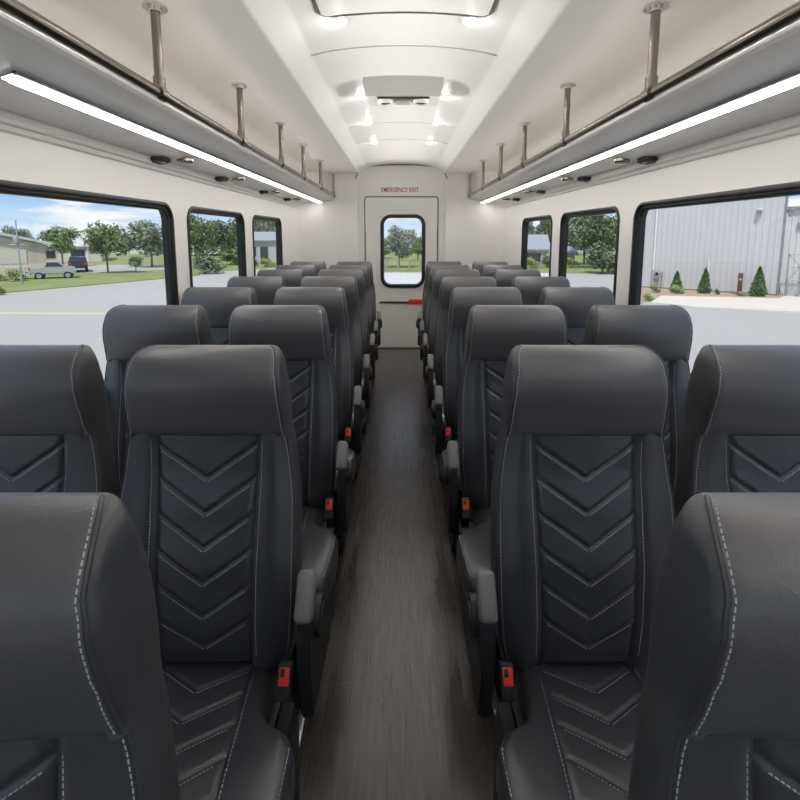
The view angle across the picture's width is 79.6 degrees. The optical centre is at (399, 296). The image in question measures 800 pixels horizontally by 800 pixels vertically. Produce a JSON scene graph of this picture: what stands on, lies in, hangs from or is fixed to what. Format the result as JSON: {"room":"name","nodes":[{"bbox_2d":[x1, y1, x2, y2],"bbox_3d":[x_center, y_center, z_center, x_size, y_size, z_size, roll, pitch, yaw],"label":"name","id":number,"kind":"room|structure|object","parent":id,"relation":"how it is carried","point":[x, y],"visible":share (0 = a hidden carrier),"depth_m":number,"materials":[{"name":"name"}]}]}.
{"room":"vehicle interior","nodes":[
{"label":"vehicle interior","id":0,"kind":"room"},
{"bbox_2d":[0,131,296,304],"bbox_3d":[-1.305,0.399,2.674,0.050,2.700,8.600,0,7,0],"label":"wall","id":1,"kind":"structure","parent":0,"point":[22,159],"depth_m":2.39,"materials":[{"name":"white plastic"}]},
{"bbox_2d":[0,179,178,304],"bbox_3d":[-1.300,0.039,1.697,0.063,0.865,2.115,0,7,0],"label":"window","id":2,"kind":"structure","parent":1,"relation":"in","point":[7,187],"depth_m":2.27,"materials":[{"name":"black rubber"}]},
{"bbox_2d":[0,116,297,207],"bbox_3d":[-1.264,-0.625,2.092,0.029,0.044,7.670,0,7,0],"label":"trim","id":3,"kind":"structure","parent":1,"relation":"attached to","point":[7,125],"depth_m":2.07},
{"bbox_2d":[0,0,335,204],"bbox_3d":[-1.062,-0.912,2.408,0.435,0.452,8.310,0,7,0],"label":"luggage rack","id":4,"kind":"object","parent":1,"relation":"attached to","point":[32,45],"visible":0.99,"depth_m":1.73,"materials":[{"name":"metal"}]},
{"bbox_2d":[150,156,170,164],"bbox_3d":[-1.227,-0.698,2.461,0.068,0.028,0.110,0,7,0],"label":"light","id":5,"kind":"object","parent":4,"relation":"attached to","point":[159,160],"visible":1,"depth_m":2.42,"materials":[{"name":"black plastic"}]},
{"bbox_2d":[0,71,321,202],"bbox_3d":[-1.043,-0.918,3.803,0.049,0.025,5.100,0,7,0],"label":"strip light","id":6,"kind":"object","parent":4,"relation":"attached to","point":[16,78],"visible":1,"depth_m":1.74,"materials":[{"name":"plastic"}]},
{"bbox_2d":[187,206,246,286],"bbox_3d":[-1.300,-0.189,3.449,0.063,0.865,1.060,0,7,0],"label":"window","id":7,"kind":"structure","parent":1,"relation":"in","point":[240,224],"depth_m":3.75,"materials":[{"name":"black rubber"}]},
{"bbox_2d":[252,215,282,275],"bbox_3d":[-1.300,-0.351,4.701,0.063,0.865,1.015,0,7,0],"label":"window","id":8,"kind":"structure","parent":1,"relation":"in","point":[279,251],"depth_m":5.12,"materials":[{"name":"black rubber"}]},
{"bbox_2d":[286,349,506,799],"bbox_3d":[0.020,1.283,2.698,2.720,0.060,8.420,0,7,0],"label":"floor","id":9,"kind":"structure","parent":0,"point":[396,717],"depth_m":1.87,"materials":[{"name":"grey wood"}]},
{"bbox_2d":[0,344,117,496],"bbox_3d":[-1.038,0.806,1.130,0.490,1.290,0.651,0,7,0],"label":"seat","id":10,"kind":"object","parent":9,"relation":"on","point":[56,435],"visible":0.27,"depth_m":1.28,"materials":[{"name":"grey leather"}]},
{"bbox_2d":[0,492,180,799],"bbox_3d":[-0.471,0.906,0.361,0.561,1.290,0.651,0,7,0],"label":"seat","id":11,"kind":"object","parent":9,"relation":"on","point":[85,713],"visible":1,"depth_m":0.51,"materials":[{"name":"grey leather"}]},
{"bbox_2d":[102,304,211,496],"bbox_3d":[-1.038,0.708,1.889,0.490,1.290,0.651,0,7,0],"label":"seat","id":12,"kind":"object","parent":9,"relation":"on","point":[127,329],"visible":0.12,"depth_m":2.01,"materials":[{"name":"black leather"}]},
{"bbox_2d":[181,287,257,344],"bbox_3d":[-1.038,0.614,2.608,0.490,1.290,0.651,0,7,0],"label":"seat","id":13,"kind":"object","parent":9,"relation":"on","point":[218,303],"visible":0.04,"depth_m":2.72,"materials":[{"name":"black leather"}]},
{"bbox_2d":[119,344,325,799],"bbox_3d":[-0.480,0.806,1.130,0.561,1.290,0.651,0,7,0],"label":"seat","id":14,"kind":"object","parent":9,"relation":"on","point":[211,487],"visible":0.8,"depth_m":1.25,"materials":[{"name":"black leather"}]},
{"bbox_2d":[162,665,294,799],"bbox_3d":[-0.498,1.054,1.085,0.526,0.119,0.497,0,7,0],"label":"seat cushion","id":15,"kind":"object","parent":14,"relation":"on","point":[232,724],"depth_m":1.11,"materials":[{"name":"grey leather"}]},
{"bbox_2d":[298,710,304,746],"bbox_3d":[-0.325,1.197,3.080,0.022,0.012,7.200,0,7,0],"label":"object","id":16,"kind":"structure","parent":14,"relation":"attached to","point":[301,719],"depth_m":1.56,"materials":[{"name":"metal"}]},
{"bbox_2d":[227,276,285,304],"bbox_3d":[-1.038,0.522,3.317,0.490,1.290,0.651,0,7,0],"label":"seat","id":17,"kind":"object","parent":9,"relation":"on","point":[265,287],"visible":0.02,"depth_m":3.43,"materials":[{"name":"black leather"}]},
{"bbox_2d":[257,269,304,286],"bbox_3d":[-1.038,0.430,4.021,0.490,1.290,0.651,0,7,0],"label":"seat","id":18,"kind":"object","parent":9,"relation":"on","point":[292,277],"visible":0.03,"depth_m":4.13,"materials":[{"name":"black leather"}]},
{"bbox_2d":[228,304,352,681],"bbox_3d":[-0.480,0.708,1.889,0.561,1.290,0.651,0,7,0],"label":"seat","id":19,"kind":"object","parent":9,"relation":"on","point":[301,332],"visible":0.23,"depth_m":2.01,"materials":[{"name":"black leather"}]},
{"bbox_2d":[302,506,337,599],"bbox_3d":[-0.498,0.956,1.843,0.526,0.119,0.497,0,7,0],"label":"seat cushion","id":20,"kind":"object","parent":19,"relation":"on","point":[320,544],"depth_m":1.76,"materials":[{"name":"grey leather"}]},
{"bbox_2d":[276,265,316,275],"bbox_3d":[-1.038,0.350,4.636,0.490,1.290,0.651,0,7,0],"label":"seat","id":21,"kind":"object","parent":9,"relation":"on","point":[309,270],"visible":0.02,"depth_m":4.75,"materials":[{"name":"black leather"}]},
{"bbox_2d":[290,261,326,273],"bbox_3d":[-1.038,0.271,5.250,0.490,1.290,0.651,0,7,0],"label":"seat","id":22,"kind":"object","parent":9,"relation":"on","point":[319,265],"visible":0.02,"depth_m":5.37,"materials":[{"name":"black leather"}]},
{"bbox_2d":[273,287,364,548],"bbox_3d":[-0.480,0.614,2.608,0.561,1.290,0.651,0,7,0],"label":"seat","id":23,"kind":"object","parent":9,"relation":"on","point":[333,300],"visible":0.16,"depth_m":2.73,"materials":[{"name":"black leather"}]},
{"bbox_2d":[334,436,355,490],"bbox_3d":[-0.498,0.862,2.562,0.526,0.119,0.497,0,7,0],"label":"seat cushion","id":24,"kind":"object","parent":23,"relation":"on","point":[351,455],"depth_m":2.52,"materials":[{"name":"black plastic"}]},
{"bbox_2d":[300,276,371,477],"bbox_3d":[-0.480,0.522,3.317,0.561,1.290,0.651,0,7,0],"label":"seat","id":25,"kind":"object","parent":9,"relation":"on","point":[348,283],"visible":0.12,"depth_m":3.44,"materials":[{"name":"black leather"}]},
{"bbox_2d":[350,405,364,430],"bbox_3d":[-0.498,0.770,3.271,0.526,0.119,0.497,0,7,0],"label":"seat cushion","id":26,"kind":"object","parent":25,"relation":"on","point":[363,420],"depth_m":3.05,"materials":[{"name":"grey leather"}]},
{"bbox_2d":[317,269,376,432],"bbox_3d":[-0.480,0.430,4.021,0.561,1.290,0.651,0,7,0],"label":"seat","id":27,"kind":"object","parent":9,"relation":"on","point":[358,274],"visible":0.06,"depth_m":4.14,"materials":[{"name":"black leather"}]},
{"bbox_2d":[361,372,370,394],"bbox_3d":[-0.498,0.679,3.975,0.526,0.119,0.497,0,7,0],"label":"seat cushion","id":28,"kind":"object","parent":27,"relation":"on","point":[362,382],"depth_m":3.77,"materials":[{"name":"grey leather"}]},
{"bbox_2d":[328,265,379,400],"bbox_3d":[-0.480,0.350,4.636,0.561,1.290,0.651,0,7,0],"label":"seat","id":29,"kind":"object","parent":9,"relation":"on","point":[364,268],"visible":0.12,"depth_m":4.76,"materials":[{"name":"black leather"}]},
{"bbox_2d":[336,261,381,384],"bbox_3d":[-0.480,0.271,5.250,0.561,1.290,0.651,0,7,0],"label":"seat","id":30,"kind":"object","parent":9,"relation":"on","point":[369,265],"visible":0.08,"depth_m":5.38,"materials":[{"name":"black leather"}]},
{"bbox_2d":[416,261,461,384],"bbox_3d":[0.461,0.271,5.250,0.561,1.290,0.651,0,7,0],"label":"seat","id":31,"kind":"object","parent":9,"relation":"on","point":[420,316],"visible":0.1,"depth_m":5.38,"materials":[{"name":"black leather"}]},
{"bbox_2d":[418,265,469,395],"bbox_3d":[0.461,0.350,4.636,0.561,1.290,0.651,0,7,0],"label":"seat","id":32,"kind":"object","parent":9,"relation":"on","point":[433,268],"visible":0.08,"depth_m":4.76,"materials":[{"name":"black leather"}]},
{"bbox_2d":[421,269,479,432],"bbox_3d":[0.461,0.430,4.021,0.561,1.290,0.651,0,7,0],"label":"seat","id":33,"kind":"object","parent":9,"relation":"on","point":[439,274],"visible":0.09,"depth_m":4.14,"materials":[{"name":"black leather"}]},
{"bbox_2d":[426,372,435,394],"bbox_3d":[0.478,0.679,3.975,0.526,0.119,0.497,0,7,0],"label":"seat cushion","id":34,"kind":"object","parent":33,"relation":"on","point":[434,379],"depth_m":3.77,"materials":[{"name":"grey leather"}]},
{"bbox_2d":[425,276,496,477],"bbox_3d":[0.461,0.522,3.317,0.561,1.290,0.651,0,7,0],"label":"seat","id":35,"kind":"object","parent":9,"relation":"on","point":[448,283],"visible":0.09,"depth_m":3.44,"materials":[{"name":"black leather"}]},
{"bbox_2d":[432,404,445,430],"bbox_3d":[0.478,0.770,3.271,0.526,0.119,0.497,0,7,0],"label":"seat cushion","id":36,"kind":"object","parent":35,"relation":"on","point":[443,416],"depth_m":3.04,"materials":[{"name":"grey leather"}]},
{"bbox_2d":[431,287,522,548],"bbox_3d":[0.461,0.614,2.608,0.561,1.290,0.651,0,7,0],"label":"seat","id":37,"kind":"object","parent":9,"relation":"on","point":[462,299],"visible":0.17,"depth_m":2.73,"materials":[{"name":"black leather"}]},
{"bbox_2d":[441,436,461,490],"bbox_3d":[0.478,0.862,2.562,0.526,0.119,0.497,0,7,0],"label":"seat cushion","id":38,"kind":"object","parent":37,"relation":"on","point":[447,438],"depth_m":2.51,"materials":[{"name":"grey leather"}]},
{"bbox_2d":[472,261,507,274],"bbox_3d":[1.018,0.271,5.250,0.490,1.290,0.651,0,7,0],"label":"seat","id":39,"kind":"object","parent":9,"relation":"on","point":[476,265],"visible":0.02,"depth_m":5.37,"materials":[{"name":"black leather"}]},
{"bbox_2d":[480,265,521,276],"bbox_3d":[1.018,0.350,4.636,0.490,1.290,0.651,0,7,0],"label":"seat","id":40,"kind":"object","parent":9,"relation":"on","point":[487,270],"visible":0.04,"depth_m":4.75,"materials":[{"name":"black leather"}]},
{"bbox_2d":[442,304,567,676],"bbox_3d":[0.461,0.708,1.889,0.561,1.290,0.651,0,7,0],"label":"seat","id":41,"kind":"object","parent":9,"relation":"on","point":[492,331],"visible":0.24,"depth_m":2.01,"materials":[{"name":"black leather"}]},
{"bbox_2d":[456,506,490,597],"bbox_3d":[0.478,0.956,1.843,0.526,0.119,0.497,0,7,0],"label":"seat cushion","id":42,"kind":"object","parent":41,"relation":"on","point":[473,544],"depth_m":1.76,"materials":[{"name":"grey leather"}]},
{"bbox_2d":[493,269,540,286],"bbox_3d":[1.018,0.430,4.021,0.490,1.290,0.651,0,7,0],"label":"seat","id":43,"kind":"object","parent":9,"relation":"on","point":[504,277],"visible":0.03,"depth_m":4.13,"materials":[{"name":"black leather"}]},
{"bbox_2d":[511,276,569,304],"bbox_3d":[1.018,0.522,3.317,0.490,1.290,0.651,0,7,0],"label":"seat","id":44,"kind":"object","parent":9,"relation":"on","point":[530,287],"visible":0.04,"depth_m":3.43,"materials":[{"name":"black leather"}]},
{"bbox_2d":[467,344,674,799],"bbox_3d":[0.461,0.806,1.130,0.561,1.290,0.651,0,7,0],"label":"seat","id":45,"kind":"object","parent":9,"relation":"on","point":[582,516],"visible":0.88,"depth_m":1.25,"materials":[{"name":"black leather"}]},
{"bbox_2d":[459,517,498,715],"bbox_3d":[0.325,1.197,3.080,0.022,0.012,7.200,0,7,0],"label":"trim","id":46,"kind":"structure","parent":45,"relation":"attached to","point":[495,702],"depth_m":1.65,"materials":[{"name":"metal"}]},
{"bbox_2d":[496,665,645,799],"bbox_3d":[0.478,1.054,1.085,0.526,0.119,0.497,0,7,0],"label":"seat cushion","id":47,"kind":"object","parent":45,"relation":"on","point":[568,731],"depth_m":1.11,"materials":[{"name":"grey leather"}]},
{"bbox_2d":[538,287,614,344],"bbox_3d":[1.018,0.614,2.608,0.490,1.290,0.651,0,7,0],"label":"seat","id":48,"kind":"object","parent":9,"relation":"on","point":[576,303],"visible":0.06,"depth_m":2.72,"materials":[{"name":"black leather"}]},
{"bbox_2d":[583,304,692,510],"bbox_3d":[1.018,0.708,1.889,0.490,1.290,0.651,0,7,0],"label":"seat","id":49,"kind":"object","parent":9,"relation":"on","point":[667,330],"visible":0.12,"depth_m":2.01,"materials":[{"name":"black leather"}]},
{"bbox_2d":[628,492,799,799],"bbox_3d":[0.482,0.906,0.361,0.561,1.290,0.651,0,7,0],"label":"seat","id":50,"kind":"object","parent":9,"relation":"on","point":[718,718],"visible":1,"depth_m":0.51,"materials":[{"name":"grey leather"}]},
{"bbox_2d":[675,344,799,519],"bbox_3d":[1.018,0.806,1.130,0.490,1.290,0.651,0,7,0],"label":"seat","id":51,"kind":"object","parent":9,"relation":"on","point":[741,429],"visible":0.3,"depth_m":1.28,"materials":[{"name":"black leather"}]},
{"bbox_2d":[296,165,506,268],"bbox_3d":[0.020,-0.528,6.315,2.600,2.600,0.660,0,7,0],"label":"wall","id":52,"kind":"structure","parent":0,"point":[330,232],"depth_m":6.50,"materials":[{"name":"white plastic"}]},
{"bbox_2d":[376,303,421,346],"bbox_3d":[0.020,0.396,6.768,1.160,0.640,0.050,0,7,0],"label":"door","id":53,"kind":"structure","parent":52,"relation":"attached to","point":[398,329],"depth_m":6.74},
{"bbox_2d":[366,198,436,302],"bbox_3d":[0.020,-0.632,6.624,0.970,1.444,0.100,0,7,0],"label":"door","id":54,"kind":"structure","parent":52,"relation":"in","point":[378,210],"depth_m":6.59,"materials":[{"name":"white metal"}]},
{"bbox_2d":[364,196,438,261],"bbox_3d":[0.020,-0.653,6.626,1.016,1.448,0.018,0,7,0],"label":"trim","id":55,"kind":"structure","parent":52,"relation":"attached to","point":[366,196],"depth_m":6.56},
{"bbox_2d":[18,0,799,173],"bbox_3d":[0.020,-0.986,2.463,2.800,0.700,8.600,0,7,0],"label":"ceiling","id":56,"kind":"structure","parent":0,"point":[601,47],"depth_m":2.40,"materials":[{"name":"white plastic"}]},
{"bbox_2d":[363,75,443,105],"bbox_3d":[0.020,-1.298,3.056,0.492,0.112,0.365,0,7,0],"label":"outlet","id":57,"kind":"object","parent":56,"relation":"attached to","point":[395,89],"visible":1,"depth_m":2.96,"materials":[{"name":"white plastic"}]},
{"bbox_2d":[311,45,496,55],"bbox_3d":[0.020,-1.242,2.420,0.942,0.055,0.007,0,7,0],"label":"trim","id":58,"kind":"structure","parent":56,"relation":"attached to","point":[381,45],"depth_m":2.42,"materials":[{"name":"grey plastic"}]},
{"bbox_2d":[311,0,498,17],"bbox_3d":[0.020,-1.160,1.695,0.743,0.036,0.733,0,7,0],"label":"roof hatch","id":59,"kind":"object","parent":56,"relation":"attached to","point":[327,8],"visible":1,"depth_m":1.98,"materials":[{"name":"white plastic"}]},
{"bbox_2d":[506,134,799,304],"bbox_3d":[1.345,0.399,2.674,0.050,2.700,8.600,0,7,0],"label":"wall","id":60,"kind":"structure","parent":0,"point":[777,161],"depth_m":2.51,"materials":[{"name":"white plastic"}]},
{"bbox_2d":[521,215,551,275],"bbox_3d":[1.341,-0.351,4.701,0.063,0.865,1.015,0,7,0],"label":"window","id":61,"kind":"structure","parent":60,"relation":"in","point":[524,242],"depth_m":5.12,"materials":[{"name":"black rubber"}]},
{"bbox_2d":[558,206,619,298],"bbox_3d":[1.341,-0.189,3.449,0.063,0.865,1.060,0,7,0],"label":"window","id":62,"kind":"structure","parent":60,"relation":"in","point":[563,241],"depth_m":3.68,"materials":[{"name":"black rubber"}]},
{"bbox_2d":[467,0,799,204],"bbox_3d":[1.101,-0.912,2.408,0.435,0.452,8.310,0,7,0],"label":"luggage rack","id":63,"kind":"object","parent":60,"relation":"attached to","point":[769,51],"visible":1,"depth_m":1.75,"materials":[{"name":"metal"}]},
{"bbox_2d":[481,71,799,202],"bbox_3d":[1.083,-0.746,2.485,0.049,0.025,7.760,0,7,0],"label":"strip light","id":64,"kind":"object","parent":63,"relation":"attached to","point":[790,81],"visible":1,"depth_m":1.78,"materials":[{"name":"plastic"}]},
{"bbox_2d":[637,156,657,164],"bbox_3d":[1.267,-0.698,2.461,0.068,0.028,0.110,0,7,0],"label":"light","id":65,"kind":"object","parent":63,"relation":"attached to","point":[647,160],"visible":1,"depth_m":2.42,"materials":[{"name":"black plastic"}]},
{"bbox_2d":[505,120,799,207],"bbox_3d":[1.304,-0.625,2.092,0.029,0.044,7.670,0,7,0],"label":"trim","id":66,"kind":"structure","parent":60,"relation":"attached to","point":[790,129],"depth_m":2.14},
{"bbox_2d":[628,181,799,304],"bbox_3d":[1.341,0.039,1.697,0.063,0.865,2.115,0,7,0],"label":"window","id":67,"kind":"structure","parent":60,"relation":"in","point":[792,188],"depth_m":2.33,"materials":[{"name":"black rubber"}]},
{"label":"outside","id":68,"kind":"structure","parent":0,"visible":0},
{"bbox_2d":[650,296,799,312],"bbox_3d":[21.144,0.483,23.901,14.435,0.060,8.057,6,9,37],"label":"concrete walk","id":69,"kind":"structure","parent":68,"point":[791,304],"depth_m":25.17,"materials":[{"name":"grey concrete"}]},
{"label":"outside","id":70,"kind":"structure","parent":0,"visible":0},
{"bbox_2d":[384,252,614,273],"bbox_3d":[17.685,-5.753,71.984,64.498,0.050,56.233,0,7,0],"label":"grass field","id":71,"kind":"structure","parent":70,"point":[584,269],"depth_m":53.87,"materials":[{"name":"green plant"}]},
{"bbox_2d":[384,225,416,267],"bbox_3d":[-0.260,-5.448,51.837,4.228,4.628,4.122,1,7,8],"label":"tree","id":72,"kind":"object","parent":71,"relation":"on","point":[402,247],"visible":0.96,"depth_m":50.86,"materials":[{"name":"green plant"}]},
{"bbox_2d":[384,259,421,270],"bbox_3d":[-0.448,-3.181,47.662,11.200,1.200,0.160,0,7,0],"label":"fence","id":73,"kind":"object","parent":71,"relation":"on","point":[386,260],"visible":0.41,"depth_m":47.57,"materials":[{"name":"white wood"}]},
{"bbox_2d":[407,237,421,259],"bbox_3d":[2.573,-6.657,65.706,3.375,3.448,3.296,7,10,42],"label":"tree","id":74,"kind":"object","parent":71,"relation":"on","point":[416,247],"visible":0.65,"depth_m":65.03,"materials":[{"name":"green plant"}]},
{"bbox_2d":[527,256,541,268],"bbox_3d":[14.164,-3.636,51.125,1.836,1.473,1.944,2,8,18],"label":"shrub","id":75,"kind":"object","parent":71,"relation":"on","point":[532,263],"visible":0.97,"depth_m":50.80,"materials":[{"name":"green plant"}]},
{"bbox_2d":[527,235,549,264],"bbox_3d":[16.498,-5.940,59.583,3.446,3.599,8.700,2,8,12],"label":"house","id":76,"kind":"structure","parent":71,"relation":"on","point":[538,245],"depth_m":55.89,"materials":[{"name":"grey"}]},
{"bbox_2d":[531,220,550,252],"bbox_3d":[29.507,-12.550,94.889,6.814,7.618,6.963,7,10,44],"label":"tree","id":77,"kind":"object","parent":71,"relation":"on","point":[544,228],"visible":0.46,"depth_m":93.85,"materials":[{"name":"green plant"}]},
{"bbox_2d":[567,246,577,263],"bbox_3d":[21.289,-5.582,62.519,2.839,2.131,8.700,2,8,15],"label":"house","id":78,"kind":"structure","parent":71,"relation":"on","point":[571,252],"depth_m":58.60,"materials":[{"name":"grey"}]},
{"bbox_2d":[568,214,606,264],"bbox_3d":[21.754,-7.157,56.679,5.132,6.772,5.220,0,7,-1],"label":"tree","id":79,"kind":"object","parent":71,"relation":"on","point":[578,221],"visible":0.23,"depth_m":55.89,"materials":[{"name":"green plant"}]},
{"bbox_2d":[570,214,616,266],"bbox_3d":[20.815,-6.189,50.807,5.465,6.365,5.646,3,8,23],"label":"tree","id":80,"kind":"object","parent":71,"relation":"on","point":[597,229],"visible":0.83,"depth_m":49.54,"materials":[{"name":"green plant"}]},
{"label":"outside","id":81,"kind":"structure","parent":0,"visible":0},
{"bbox_2d":[60,254,276,272],"bbox_3d":[-78.744,-5.115,67.120,141.086,0.040,45.279,0,7,0],"label":"grass verge","id":82,"kind":"structure","parent":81,"point":[113,259],"depth_m":64.06,"materials":[{"name":"green plant"}]},
{"bbox_2d":[1,225,34,239],"bbox_3d":[-53.000,-7.328,65.474,4.447,4.840,4.561,3,8,23],"label":"tree","id":83,"kind":"object","parent":82,"relation":"on","point":[8,230],"visible":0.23,"depth_m":65.11,"materials":[{"name":"green plant"}]},
{"bbox_2d":[38,237,105,261],"bbox_3d":[-45.204,-6.729,66.927,7.478,3.270,10.700,-4,8,-27],"label":"building","id":84,"kind":"structure","parent":82,"relation":"on","point":[51,255],"depth_m":62.94,"materials":[{"name":"metal"}]},
{"bbox_2d":[190,213,217,268],"bbox_3d":[-21.145,-5.794,49.526,4.262,5.912,4.162,-3,8,-23],"label":"tree","id":85,"kind":"object","parent":82,"relation":"on","point":[197,230],"visible":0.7,"depth_m":49.14,"materials":[{"name":"green plant"}]},
{"bbox_2d":[191,223,237,255],"bbox_3d":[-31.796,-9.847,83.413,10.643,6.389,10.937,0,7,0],"label":"shrub","id":86,"kind":"object","parent":82,"relation":"on","point":[204,234],"visible":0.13,"depth_m":81.52,"materials":[{"name":"green plant"}]},
{"bbox_2d":[203,218,236,254],"bbox_3d":[-24.107,-7.790,65.331,5.120,5.795,5.350,4,8,27],"label":"tree","id":87,"kind":"object","parent":82,"relation":"on","point":[227,231],"visible":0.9,"depth_m":64.64,"materials":[{"name":"green plant"}]},
{"bbox_2d":[219,248,237,264],"bbox_3d":[-19.640,-4.706,56.816,3.499,2.229,3.704,-5,9,-33],"label":"shrub","id":88,"kind":"object","parent":82,"relation":"on","point":[228,256],"visible":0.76,"depth_m":56.25,"materials":[{"name":"green plant"}]},
{"bbox_2d":[227,218,261,244],"bbox_3d":[-24.373,-9.796,75.394,5.586,7.181,5.836,-3,8,-24],"label":"tree","id":89,"kind":"object","parent":82,"relation":"on","point":[234,220],"visible":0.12,"depth_m":75.32,"materials":[{"name":"green plant"}]},
{"bbox_2d":[254,232,276,263],"bbox_3d":[-17.792,-6.507,62.577,4.006,3.950,9.700,-2,8,-13],"label":"house","id":90,"kind":"structure","parent":82,"relation":"on","point":[265,242],"depth_m":58.41,"materials":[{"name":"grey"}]},
{"bbox_2d":[255,220,275,231],"bbox_3d":[-24.278,-11.459,85.385,6.876,7.906,6.492,3,8,19],"label":"tree","id":91,"kind":"object","parent":82,"relation":"on","point":[266,226],"visible":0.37,"depth_m":83.87,"materials":[{"name":"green plant"}]},
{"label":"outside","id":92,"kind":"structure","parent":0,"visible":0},
{"bbox_2d":[0,242,799,378],"bbox_3d":[0.020,-10.373,109.577,320.000,0.500,300.000,0,7,0],"label":"ground","id":93,"kind":"structure","parent":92,"point":[711,326],"depth_m":21.75,"materials":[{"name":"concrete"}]},
{"bbox_2d":[0,232,51,275],"bbox_3d":[-39.492,-4.221,42.371,14.000,4.627,8.700,-6,9,-38],"label":"building","id":94,"kind":"structure","parent":93,"relation":"on","point":[32,254],"depth_m":42.24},
{"bbox_2d":[37,224,81,264],"bbox_3d":[-37.495,-5.703,53.337,4.104,4.746,3.923,5,9,33],"label":"tree","id":95,"kind":"object","parent":93,"relation":"on","point":[64,243],"visible":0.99,"depth_m":52.57,"materials":[{"name":"green plant"}]},
{"bbox_2d":[68,256,87,271],"bbox_3d":[-31.691,-3.260,47.221,1.590,1.470,4.280,-5,9,-34],"label":"car","id":96,"kind":"object","parent":93,"relation":"on","point":[78,262],"visible":0.75,"depth_m":45.67,"materials":[{"name":"blue paint"}]},
{"bbox_2d":[120,219,162,266],"bbox_3d":[-27.829,-5.997,53.532,6.103,5.281,5.950,5,9,36],"label":"tree","id":97,"kind":"object","parent":93,"relation":"on","point":[138,235],"visible":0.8,"depth_m":52.15,"materials":[{"name":"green plant"}]},
{"bbox_2d":[192,253,226,273],"bbox_3d":[-17.749,-3.040,44.078,2.634,2.172,2.983,3,8,22],"label":"shrub","id":98,"kind":"object","parent":93,"relation":"on","point":[209,264],"visible":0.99,"depth_m":43.91,"materials":[{"name":"green plant"}]},
{"bbox_2d":[583,240,614,273],"bbox_3d":[18.736,-3.498,44.196,3.701,3.444,3.906,3,8,23],"label":"shrub","id":99,"kind":"object","parent":93,"relation":"on","point":[600,253],"visible":0.85,"depth_m":43.78,"materials":[{"name":"green plant"}]},
{"bbox_2d":[642,196,788,296],"bbox_3d":[21.061,-4.526,32.311,7.642,7.825,6.310,6,9,38],"label":"metal building","id":100,"kind":"structure","parent":93,"relation":"on","point":[736,239],"depth_m":29.70,"materials":[{"name":"grey metal"}]},
{"bbox_2d":[779,206,799,294],"bbox_3d":[27.475,-2.638,27.938,8.300,5.209,5.400,6,9,38],"label":"annex building","id":101,"kind":"structure","parent":93,"relation":"on","point":[792,236],"depth_m":28.23,"materials":[{"name":"metal"}]},
{"bbox_2d":[785,254,799,296],"bbox_3d":[23.054,-1.184,27.258,1.711,2.500,0.121,6,9,38],"label":"rack","id":102,"kind":"object","parent":93,"relation":"on","point":[788,267],"visible":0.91,"depth_m":27.61,"materials":[{"name":"grey metal"}]},
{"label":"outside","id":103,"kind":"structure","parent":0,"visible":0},
{"bbox_2d":[0,269,199,292],"bbox_3d":[-30.663,-1.559,39.649,25.692,0.050,28.219,5,9,36],"label":"lawn","id":104,"kind":"structure","parent":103,"point":[50,281],"depth_m":38.16,"materials":[{"name":"green plant"}]},
{"bbox_2d":[4,268,27,281],"bbox_3d":[-29.234,-1.619,36.549,1.252,1.137,1.314,2,8,17],"label":"shrub","id":105,"kind":"object","parent":104,"relation":"on","point":[15,274],"visible":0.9,"depth_m":36.40,"materials":[{"name":"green plant"}]},
{"bbox_2d":[9,220,24,283],"bbox_3d":[-27.590,-3.208,34.582,1.100,4.627,0.315,0,7,0],"label":"utility pole","id":106,"kind":"object","parent":104,"relation":"on","point":[16,239],"visible":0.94,"depth_m":34.56,"materials":[{"name":"metal"}]},
{"bbox_2d":[28,261,76,278],"bbox_3d":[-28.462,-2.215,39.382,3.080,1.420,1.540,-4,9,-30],"label":"pickup truck","id":107,"kind":"object","parent":104,"relation":"on","point":[52,267],"visible":0.98,"depth_m":38.83,"materials":[{"name":"silver metal"}]},
{"bbox_2d":[79,220,131,272],"bbox_3d":[-27.098,-4.649,44.489,4.014,4.938,3.837,-3,8,-23],"label":"tree","id":108,"kind":"object","parent":104,"relation":"on","point":[106,242],"visible":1,"depth_m":43.84,"materials":[{"name":"green plant"}]},
{"bbox_2d":[127,255,143,268],"bbox_3d":[-24.794,-3.078,45.098,1.431,1.660,1.474,-5,9,-36],"label":"tree","id":109,"kind":"object","parent":104,"relation":"on","point":[133,261],"visible":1,"depth_m":44.93,"materials":[{"name":"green plant"}]},
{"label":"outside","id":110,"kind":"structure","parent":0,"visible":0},
{"bbox_2d":[640,287,778,303],"bbox_3d":[16.467,0.057,27.251,8.004,0.040,8.409,6,9,38],"label":"mulch bed","id":111,"kind":"object","parent":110,"point":[664,292],"visible":0.43,"depth_m":28.69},
{"bbox_2d":[669,271,682,291],"bbox_3d":[17.265,-0.968,29.925,0.839,1.384,0.864,0,7,0],"label":"conifer","id":112,"kind":"object","parent":111,"relation":"on","point":[678,282],"visible":0.72,"depth_m":29.84,"materials":[{"name":"green plant"}]},
{"bbox_2d":[697,268,711,293],"bbox_3d":[18.525,-0.989,29.152,0.861,1.626,0.844,0,7,0],"label":"conifer","id":113,"kind":"object","parent":111,"relation":"on","point":[705,278],"visible":1,"depth_m":29.05,"materials":[{"name":"green plant"}]},
{"bbox_2d":[748,266,767,296],"bbox_3d":[20.742,-0.900,27.743,0.958,1.813,0.991,0,7,0],"label":"conifer","id":114,"kind":"object","parent":111,"relation":"on","point":[755,289],"visible":1,"depth_m":27.63,"materials":[{"name":"green plant"}]},
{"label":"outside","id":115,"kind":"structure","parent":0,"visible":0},
{"bbox_2d":[384,273,548,283],"bbox_3d":[4.188,-1.516,39.235,21.405,0.050,10.955,0,7,0],"label":"road","id":116,"kind":"structure","parent":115,"point":[391,278],"depth_m":39.83,"materials":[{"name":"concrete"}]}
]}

